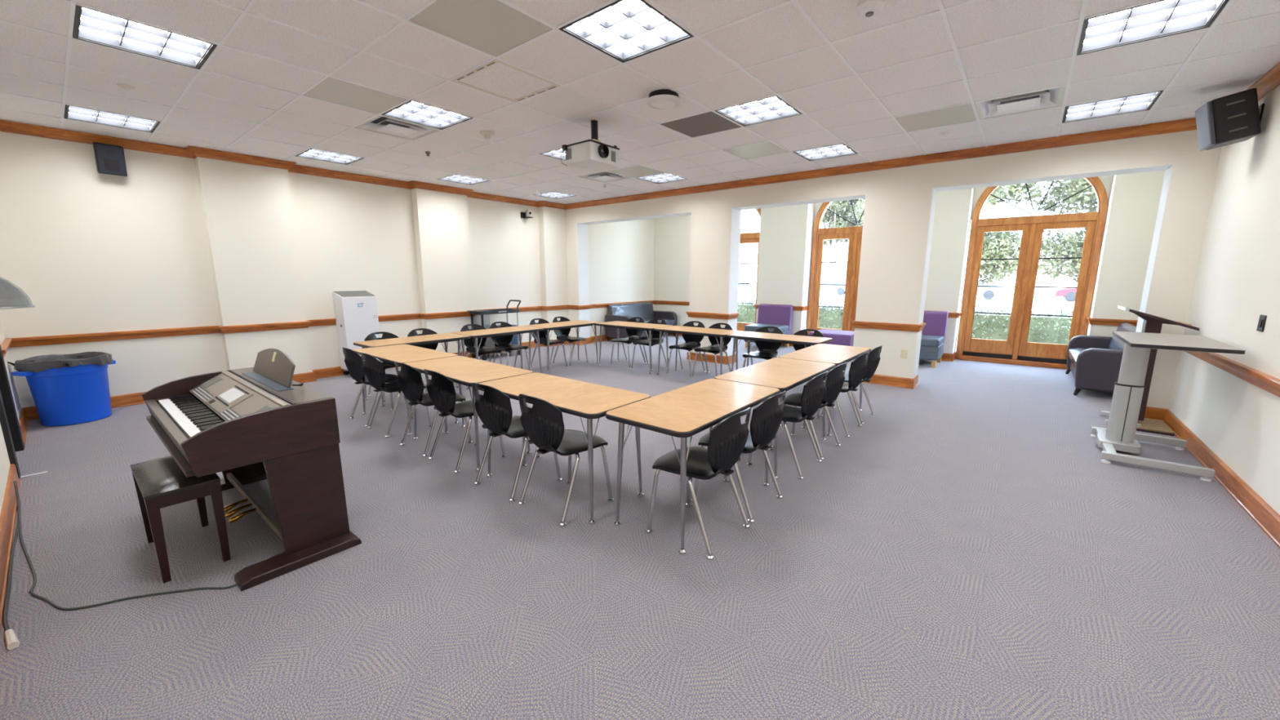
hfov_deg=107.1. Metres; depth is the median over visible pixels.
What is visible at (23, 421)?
baseboard
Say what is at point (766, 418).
chair
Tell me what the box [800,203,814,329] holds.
trim
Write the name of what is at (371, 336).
chair
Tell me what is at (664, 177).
ceiling lamp
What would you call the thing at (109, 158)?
wall speaker
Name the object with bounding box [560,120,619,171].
projector
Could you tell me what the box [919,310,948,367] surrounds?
lounge chair
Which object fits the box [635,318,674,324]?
seat cushion
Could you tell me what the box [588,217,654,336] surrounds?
wall
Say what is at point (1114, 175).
trim
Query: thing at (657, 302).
trim
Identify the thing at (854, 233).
door
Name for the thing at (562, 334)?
chair
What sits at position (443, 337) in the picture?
table
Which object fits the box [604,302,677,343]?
sofa
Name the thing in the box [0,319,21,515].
wall
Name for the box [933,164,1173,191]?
trim
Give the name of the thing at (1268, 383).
trim
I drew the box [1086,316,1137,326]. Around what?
trim
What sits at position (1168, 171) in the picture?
trim
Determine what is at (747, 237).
window frame
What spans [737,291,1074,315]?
street
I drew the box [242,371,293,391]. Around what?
tray
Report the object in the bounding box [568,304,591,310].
trim
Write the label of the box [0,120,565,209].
trim
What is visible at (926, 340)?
seat cushion
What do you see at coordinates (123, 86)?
sprinkler
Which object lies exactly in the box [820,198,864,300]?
tree
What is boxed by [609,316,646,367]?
chair
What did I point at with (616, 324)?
table
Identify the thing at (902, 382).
baseboard
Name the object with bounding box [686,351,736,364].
baseboard
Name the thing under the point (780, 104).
diffuser
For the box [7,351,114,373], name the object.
liner
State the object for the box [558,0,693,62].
ceiling lamp
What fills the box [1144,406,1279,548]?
baseboard
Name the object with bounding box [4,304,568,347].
trim
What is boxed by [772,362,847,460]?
chair
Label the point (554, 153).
ceiling lamp
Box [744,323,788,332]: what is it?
seat cushion
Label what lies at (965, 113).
ceiling panel
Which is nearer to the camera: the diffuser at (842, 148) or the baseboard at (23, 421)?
the baseboard at (23, 421)
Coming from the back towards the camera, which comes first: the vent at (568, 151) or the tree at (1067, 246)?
the tree at (1067, 246)
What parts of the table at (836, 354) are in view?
leg, leg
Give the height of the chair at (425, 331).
0.774 m
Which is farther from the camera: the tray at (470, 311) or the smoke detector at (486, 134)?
the tray at (470, 311)
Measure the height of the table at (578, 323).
0.700 m
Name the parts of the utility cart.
post, post, push handle, post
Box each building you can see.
[737,204,850,293]
[978,255,1077,295]
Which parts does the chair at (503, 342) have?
backrest, leg, seat, leg, leg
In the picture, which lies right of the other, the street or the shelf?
the street
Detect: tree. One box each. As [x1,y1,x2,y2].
[739,209,751,248]
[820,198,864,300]
[856,182,1045,284]
[1021,177,1097,282]
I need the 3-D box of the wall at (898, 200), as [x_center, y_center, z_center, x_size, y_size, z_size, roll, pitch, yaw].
[1.958,-1.594,7.491,9.605,3.450,0.320,8,13,38]
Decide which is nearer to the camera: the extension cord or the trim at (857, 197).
the extension cord
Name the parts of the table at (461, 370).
leg, leg, leg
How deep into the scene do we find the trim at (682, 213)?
8.91 m
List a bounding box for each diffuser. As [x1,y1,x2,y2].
[70,108,148,126]
[79,7,205,58]
[392,101,459,123]
[573,0,680,52]
[725,96,793,119]
[805,146,850,155]
[1066,96,1151,115]
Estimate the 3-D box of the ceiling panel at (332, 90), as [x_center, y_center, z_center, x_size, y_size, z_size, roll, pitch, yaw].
[-2.354,-2.191,3.920,0.586,0.020,0.586,8,13,38]
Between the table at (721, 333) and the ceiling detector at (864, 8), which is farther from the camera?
the table at (721, 333)
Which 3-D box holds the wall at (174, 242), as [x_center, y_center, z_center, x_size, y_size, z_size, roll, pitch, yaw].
[-4.034,-1.335,7.443,0.410,2.946,7.370,8,13,38]
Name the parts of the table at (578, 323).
leg, leg, leg, leg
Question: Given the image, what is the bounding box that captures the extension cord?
[2,480,21,650]
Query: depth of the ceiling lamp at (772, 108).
4.35 m
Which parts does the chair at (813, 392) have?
leg, leg, seat, seat frame, leg, backrest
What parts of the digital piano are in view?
power cord, panel, display frame, control panel, leg panel, lid rail, panel, panel, leg panel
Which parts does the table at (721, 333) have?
leg, leg, leg, leg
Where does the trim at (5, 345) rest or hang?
attached to the wall at (5, 464)
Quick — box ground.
[1003,294,1054,296]
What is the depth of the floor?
2.31 m
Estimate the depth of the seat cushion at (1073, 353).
6.62 m
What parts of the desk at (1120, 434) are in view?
support plate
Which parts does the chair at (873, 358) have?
seat, leg, leg, backrest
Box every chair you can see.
[342,346,410,426]
[360,351,431,437]
[364,331,400,402]
[394,361,472,457]
[407,328,458,393]
[423,368,506,473]
[460,324,502,364]
[472,382,562,502]
[489,321,530,370]
[518,393,613,526]
[529,318,568,370]
[551,316,588,365]
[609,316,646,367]
[631,318,667,370]
[645,407,751,559]
[666,320,706,377]
[691,323,732,377]
[691,391,786,523]
[742,326,783,368]
[744,303,793,350]
[746,370,828,479]
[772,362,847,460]
[792,328,824,381]
[801,351,869,437]
[819,345,882,424]
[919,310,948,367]
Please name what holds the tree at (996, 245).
on the street
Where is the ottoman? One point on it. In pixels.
(846, 338)
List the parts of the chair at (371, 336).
leg, backrest, seat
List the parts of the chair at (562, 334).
leg, backrest, leg, seat, leg, leg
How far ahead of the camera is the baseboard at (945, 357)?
8.29 m
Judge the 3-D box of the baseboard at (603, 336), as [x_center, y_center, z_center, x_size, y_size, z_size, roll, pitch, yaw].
[0.167,-0.563,11.161,1.181,0.132,2.760,8,13,38]
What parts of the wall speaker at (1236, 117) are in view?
wall plate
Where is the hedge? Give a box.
[737,297,1073,344]
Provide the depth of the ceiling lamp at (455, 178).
7.41 m
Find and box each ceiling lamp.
[63,104,160,133]
[72,4,217,69]
[295,148,364,164]
[381,100,473,129]
[436,174,490,185]
[533,191,575,199]
[539,148,565,160]
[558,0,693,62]
[635,173,688,183]
[714,95,802,126]
[793,143,857,160]
[1062,90,1163,123]
[1076,0,1228,55]
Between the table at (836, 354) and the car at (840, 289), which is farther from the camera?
the car at (840, 289)
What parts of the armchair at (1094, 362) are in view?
leg, leg, arm, arm, backrest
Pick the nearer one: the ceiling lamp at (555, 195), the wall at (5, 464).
the wall at (5, 464)
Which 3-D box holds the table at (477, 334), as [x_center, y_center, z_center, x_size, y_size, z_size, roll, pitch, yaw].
[-2.003,-0.079,6.801,0.571,0.700,1.211,8,13,38]
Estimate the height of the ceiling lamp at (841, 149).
0.064 m
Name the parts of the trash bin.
handle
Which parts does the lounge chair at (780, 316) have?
seat, backrest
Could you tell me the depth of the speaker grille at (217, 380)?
3.08 m
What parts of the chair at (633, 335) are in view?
leg, leg, seat, leg, backrest, leg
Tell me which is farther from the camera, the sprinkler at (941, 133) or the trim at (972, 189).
the trim at (972, 189)
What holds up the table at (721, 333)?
on the floor
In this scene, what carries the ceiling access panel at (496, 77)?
attached to the ceiling
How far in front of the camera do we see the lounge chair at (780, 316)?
9.88 m
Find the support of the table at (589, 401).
on the floor
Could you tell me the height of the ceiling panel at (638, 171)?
0.020 m
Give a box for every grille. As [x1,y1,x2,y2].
[202,377,222,388]
[255,404,271,412]
[333,290,375,297]
[1195,101,1216,151]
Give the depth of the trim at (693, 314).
8.01 m
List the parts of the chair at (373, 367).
backrest, leg, leg, seat, leg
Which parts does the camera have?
wall plate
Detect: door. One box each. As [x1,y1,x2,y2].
[0,344,24,478]
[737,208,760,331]
[807,200,864,334]
[955,176,1107,369]
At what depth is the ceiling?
3.55 m
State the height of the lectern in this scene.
1.170 m
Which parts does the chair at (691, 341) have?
leg, leg, seat, leg, backrest, leg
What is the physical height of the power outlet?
0.116 m
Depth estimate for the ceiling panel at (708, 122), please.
4.65 m
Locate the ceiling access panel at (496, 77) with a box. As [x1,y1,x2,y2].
[451,58,560,102]
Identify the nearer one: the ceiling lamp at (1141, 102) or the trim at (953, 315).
the ceiling lamp at (1141, 102)
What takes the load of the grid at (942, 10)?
attached to the ceiling
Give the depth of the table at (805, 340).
6.03 m
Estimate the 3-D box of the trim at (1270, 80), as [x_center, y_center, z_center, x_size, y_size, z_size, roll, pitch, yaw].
[3.046,-1.707,1.551,0.078,0.093,7.370,8,13,38]
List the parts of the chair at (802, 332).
backrest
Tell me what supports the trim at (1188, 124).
attached to the wall at (898, 200)
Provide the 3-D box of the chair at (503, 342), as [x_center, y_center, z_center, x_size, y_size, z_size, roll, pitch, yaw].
[-1.977,-0.174,7.125,0.512,0.774,0.452,8,13,39]
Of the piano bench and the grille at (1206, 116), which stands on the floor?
the piano bench
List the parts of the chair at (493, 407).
leg, backrest, seat frame, seat, leg, leg, leg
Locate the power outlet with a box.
[900,349,907,358]
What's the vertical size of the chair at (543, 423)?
0.774 m
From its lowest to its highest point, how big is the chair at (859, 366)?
0.774 m
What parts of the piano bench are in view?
leg, leg, seat, leg, leg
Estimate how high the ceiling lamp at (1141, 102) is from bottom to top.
0.064 m
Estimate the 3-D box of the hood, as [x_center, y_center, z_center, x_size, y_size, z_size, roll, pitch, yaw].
[-3.394,-0.381,2.454,0.412,0.225,0.288,8,13,38]
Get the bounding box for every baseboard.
[0,463,20,634]
[18,407,28,446]
[23,339,568,420]
[568,337,591,345]
[590,333,682,342]
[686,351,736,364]
[863,373,918,388]
[941,351,955,361]
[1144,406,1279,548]
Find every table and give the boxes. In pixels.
[352,344,458,435]
[353,333,470,406]
[404,355,533,471]
[451,325,544,373]
[477,373,650,524]
[525,320,599,373]
[595,320,671,373]
[605,378,780,555]
[653,325,742,375]
[714,357,835,479]
[727,331,832,371]
[778,343,871,436]
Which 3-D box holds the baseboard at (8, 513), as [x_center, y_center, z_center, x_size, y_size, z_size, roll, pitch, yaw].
[-1.874,1.186,1.312,6.785,0.132,0.026,8,13,38]
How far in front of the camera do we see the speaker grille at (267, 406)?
2.43 m
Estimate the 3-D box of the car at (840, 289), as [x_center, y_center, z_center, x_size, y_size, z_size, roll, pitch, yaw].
[16.049,-6.295,40.577,4.433,1.348,1.760,8,13,38]
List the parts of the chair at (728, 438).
leg, leg, seat, leg, seat frame, backrest, leg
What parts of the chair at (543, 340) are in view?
leg, backrest, seat, leg, leg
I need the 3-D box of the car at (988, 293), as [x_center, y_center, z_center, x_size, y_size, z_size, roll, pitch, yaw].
[23.188,-5.052,33.615,4.433,1.348,1.760,8,13,38]
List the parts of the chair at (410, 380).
leg, backrest, leg, seat, leg, leg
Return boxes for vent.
[355,115,439,140]
[565,148,571,159]
[577,171,630,182]
[974,85,1066,119]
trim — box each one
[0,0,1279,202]
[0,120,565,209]
[0,337,12,358]
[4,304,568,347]
[565,117,1196,209]
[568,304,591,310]
[577,211,691,224]
[577,223,590,337]
[590,300,689,308]
[685,311,739,319]
[726,208,741,355]
[732,194,865,209]
[754,304,808,311]
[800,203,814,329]
[851,320,926,331]
[853,200,865,345]
[912,187,937,378]
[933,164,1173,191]
[947,311,962,318]
[952,188,974,353]
[1086,174,1116,335]
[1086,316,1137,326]
[1135,164,1173,332]
[1184,351,1279,397]
[1247,61,1279,101]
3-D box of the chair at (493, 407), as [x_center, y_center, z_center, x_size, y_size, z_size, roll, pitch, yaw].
[-0.887,0.502,3.327,0.452,0.774,0.512,8,13,38]
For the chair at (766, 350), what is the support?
on the floor
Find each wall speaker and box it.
[92,142,127,176]
[1195,88,1264,151]
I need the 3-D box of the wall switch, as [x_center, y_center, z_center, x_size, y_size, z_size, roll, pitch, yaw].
[4.181,-0.247,3.182,0.013,0.110,0.100,8,13,38]
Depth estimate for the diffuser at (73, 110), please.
4.56 m
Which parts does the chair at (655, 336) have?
leg, leg, seat, leg, backrest, leg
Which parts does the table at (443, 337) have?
leg, leg, leg, leg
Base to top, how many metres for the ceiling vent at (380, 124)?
0.090 m
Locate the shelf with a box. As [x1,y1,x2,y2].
[469,308,519,315]
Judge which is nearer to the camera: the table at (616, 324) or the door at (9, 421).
the door at (9, 421)
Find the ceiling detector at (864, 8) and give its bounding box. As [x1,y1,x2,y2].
[855,0,884,17]
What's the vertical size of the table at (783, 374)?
0.700 m
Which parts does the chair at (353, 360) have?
backrest, leg, leg, seat, leg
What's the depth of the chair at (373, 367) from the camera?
4.35 m
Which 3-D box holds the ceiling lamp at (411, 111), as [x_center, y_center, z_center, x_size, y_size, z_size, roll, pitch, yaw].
[-1.970,-2.293,4.383,0.586,0.064,0.586,8,13,38]
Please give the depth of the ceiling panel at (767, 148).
5.59 m
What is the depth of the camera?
9.22 m
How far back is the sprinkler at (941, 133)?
4.89 m
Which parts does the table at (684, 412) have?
leg, leg, leg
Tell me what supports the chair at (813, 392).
on the floor
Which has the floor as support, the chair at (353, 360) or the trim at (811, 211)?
the chair at (353, 360)
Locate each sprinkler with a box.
[116,83,135,89]
[938,132,949,135]
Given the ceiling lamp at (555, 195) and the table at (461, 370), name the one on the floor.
the table at (461, 370)
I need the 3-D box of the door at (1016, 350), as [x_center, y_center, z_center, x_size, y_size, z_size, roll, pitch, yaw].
[6.363,-1.544,7.758,1.670,3.265,0.220,8,13,38]
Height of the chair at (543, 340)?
0.774 m
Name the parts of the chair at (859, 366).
leg, leg, seat, leg, backrest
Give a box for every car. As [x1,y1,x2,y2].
[820,278,845,295]
[977,279,1005,299]
[1053,288,1076,301]
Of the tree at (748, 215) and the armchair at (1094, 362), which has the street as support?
the tree at (748, 215)
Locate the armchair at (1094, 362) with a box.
[1065,322,1136,395]
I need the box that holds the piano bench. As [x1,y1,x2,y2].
[129,455,231,583]
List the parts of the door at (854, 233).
frame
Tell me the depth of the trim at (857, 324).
6.33 m
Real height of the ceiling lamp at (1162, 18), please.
0.064 m
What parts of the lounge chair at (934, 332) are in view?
seat, leg, backrest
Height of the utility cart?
1.018 m
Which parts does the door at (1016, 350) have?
sill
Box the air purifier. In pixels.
[332,290,380,377]
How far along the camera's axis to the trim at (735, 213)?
7.83 m
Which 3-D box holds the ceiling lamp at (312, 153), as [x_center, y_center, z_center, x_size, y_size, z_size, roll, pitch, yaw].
[-3.865,-2.563,5.894,0.586,0.064,0.586,8,13,38]
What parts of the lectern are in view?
plate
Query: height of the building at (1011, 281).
3.300 m
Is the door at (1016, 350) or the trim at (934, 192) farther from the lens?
the door at (1016, 350)
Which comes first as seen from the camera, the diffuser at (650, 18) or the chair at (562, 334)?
the diffuser at (650, 18)
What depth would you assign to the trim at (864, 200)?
6.48 m
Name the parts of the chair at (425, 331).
backrest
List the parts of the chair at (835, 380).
leg, seat, leg, leg, backrest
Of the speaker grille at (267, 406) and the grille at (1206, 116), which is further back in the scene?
the grille at (1206, 116)
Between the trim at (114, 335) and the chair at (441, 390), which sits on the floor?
the chair at (441, 390)
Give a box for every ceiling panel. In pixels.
[302,76,407,113]
[408,0,551,56]
[608,164,663,177]
[660,111,741,137]
[722,141,788,159]
[895,103,976,132]
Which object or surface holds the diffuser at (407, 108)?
attached to the ceiling lamp at (411, 111)
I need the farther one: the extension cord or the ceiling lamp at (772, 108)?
the ceiling lamp at (772, 108)
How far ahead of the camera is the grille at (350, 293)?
6.91 m
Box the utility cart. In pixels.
[466,299,520,359]
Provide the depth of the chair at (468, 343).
6.79 m
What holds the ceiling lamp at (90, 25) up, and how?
attached to the ceiling
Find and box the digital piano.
[17,348,361,610]
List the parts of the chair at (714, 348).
leg, leg, seat, leg, backrest, leg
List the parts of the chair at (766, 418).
leg, seat, leg, seat frame, backrest, leg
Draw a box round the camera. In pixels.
[520,209,533,218]
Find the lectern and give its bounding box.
[1100,305,1199,435]
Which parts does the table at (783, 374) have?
leg, leg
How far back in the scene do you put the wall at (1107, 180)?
7.98 m
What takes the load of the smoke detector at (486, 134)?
attached to the ceiling
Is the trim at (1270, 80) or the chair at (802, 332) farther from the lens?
the chair at (802, 332)
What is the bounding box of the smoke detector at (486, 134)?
[479,130,494,139]
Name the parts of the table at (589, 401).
leg, leg, leg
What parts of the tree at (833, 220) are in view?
crown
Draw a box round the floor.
[0,334,1279,719]
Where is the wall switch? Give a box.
[1256,315,1266,332]
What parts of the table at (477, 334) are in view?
leg, leg, leg, leg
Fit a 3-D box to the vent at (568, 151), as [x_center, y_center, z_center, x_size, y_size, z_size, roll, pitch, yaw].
[-0.673,-1.937,4.451,0.078,0.095,0.003,8,13,38]
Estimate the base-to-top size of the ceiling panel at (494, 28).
0.020 m
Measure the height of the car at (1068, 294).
1.348 m
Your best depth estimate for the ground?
38.78 m
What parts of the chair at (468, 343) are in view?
backrest, seat, leg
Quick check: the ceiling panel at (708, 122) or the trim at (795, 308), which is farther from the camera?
the trim at (795, 308)
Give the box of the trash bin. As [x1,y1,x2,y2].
[11,360,115,426]
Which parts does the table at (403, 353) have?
leg, leg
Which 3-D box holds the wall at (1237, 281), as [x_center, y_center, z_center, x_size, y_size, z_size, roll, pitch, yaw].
[3.093,-0.290,1.599,0.250,2.946,7.621,8,13,38]
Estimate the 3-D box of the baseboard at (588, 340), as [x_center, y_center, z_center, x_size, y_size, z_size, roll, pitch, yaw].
[-1.325,-0.426,10.383,0.356,0.132,0.346,8,13,38]
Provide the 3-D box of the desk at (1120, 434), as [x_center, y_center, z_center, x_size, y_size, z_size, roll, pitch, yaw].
[4.181,0.314,3.837,0.590,0.975,1.050,8,13,38]
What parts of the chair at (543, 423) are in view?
leg, backrest, seat frame, seat, leg, leg, leg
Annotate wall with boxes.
[0,131,568,408]
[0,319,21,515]
[565,129,1221,408]
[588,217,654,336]
[653,170,1165,353]
[813,175,1113,227]
[1168,84,1279,515]
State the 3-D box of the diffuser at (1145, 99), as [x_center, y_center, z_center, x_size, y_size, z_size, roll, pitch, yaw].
[4.122,-2.273,4.154,0.550,0.006,0.550,8,13,38]
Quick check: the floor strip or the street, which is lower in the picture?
the floor strip
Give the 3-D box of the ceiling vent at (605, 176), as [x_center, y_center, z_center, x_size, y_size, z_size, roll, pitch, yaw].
[-0.525,-2.771,7.093,0.586,0.090,0.586,8,13,38]
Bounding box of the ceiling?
[0,0,1279,204]
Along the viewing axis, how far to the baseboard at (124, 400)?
6.51 m
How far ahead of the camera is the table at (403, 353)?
4.70 m
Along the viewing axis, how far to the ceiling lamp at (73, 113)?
4.57 m
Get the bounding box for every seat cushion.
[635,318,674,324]
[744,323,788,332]
[920,334,944,346]
[1068,347,1087,368]
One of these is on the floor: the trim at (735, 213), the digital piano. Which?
the digital piano
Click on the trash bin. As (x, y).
(80, 393)
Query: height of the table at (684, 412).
0.700 m
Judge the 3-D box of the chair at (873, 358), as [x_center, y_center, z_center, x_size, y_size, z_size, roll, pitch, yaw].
[2.222,0.214,4.960,0.512,0.774,0.452,8,13,39]
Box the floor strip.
[20,471,47,477]
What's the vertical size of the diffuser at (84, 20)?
0.006 m
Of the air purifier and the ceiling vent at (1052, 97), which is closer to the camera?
the ceiling vent at (1052, 97)
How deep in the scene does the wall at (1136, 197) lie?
8.15 m
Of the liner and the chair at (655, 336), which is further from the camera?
the chair at (655, 336)
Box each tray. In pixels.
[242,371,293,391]
[466,310,492,312]
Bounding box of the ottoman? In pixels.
[808,328,853,346]
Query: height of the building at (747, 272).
9.000 m
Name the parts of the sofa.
arm, backrest, arm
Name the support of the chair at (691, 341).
on the floor
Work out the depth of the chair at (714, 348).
6.95 m
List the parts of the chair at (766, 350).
leg, seat, backrest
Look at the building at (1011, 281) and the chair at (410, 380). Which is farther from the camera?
the building at (1011, 281)
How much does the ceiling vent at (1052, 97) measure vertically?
0.090 m
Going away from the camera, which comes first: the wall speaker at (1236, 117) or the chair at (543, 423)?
the chair at (543, 423)
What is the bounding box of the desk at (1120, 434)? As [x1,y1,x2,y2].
[1090,331,1245,481]
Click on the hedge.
(1042, 329)
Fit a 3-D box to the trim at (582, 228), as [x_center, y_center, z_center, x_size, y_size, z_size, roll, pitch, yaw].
[-1.196,-1.595,10.088,0.004,2.537,0.318,8,13,38]
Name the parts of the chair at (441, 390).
leg, backrest, seat frame, seat, leg, leg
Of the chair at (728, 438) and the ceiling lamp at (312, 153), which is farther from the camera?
the ceiling lamp at (312, 153)

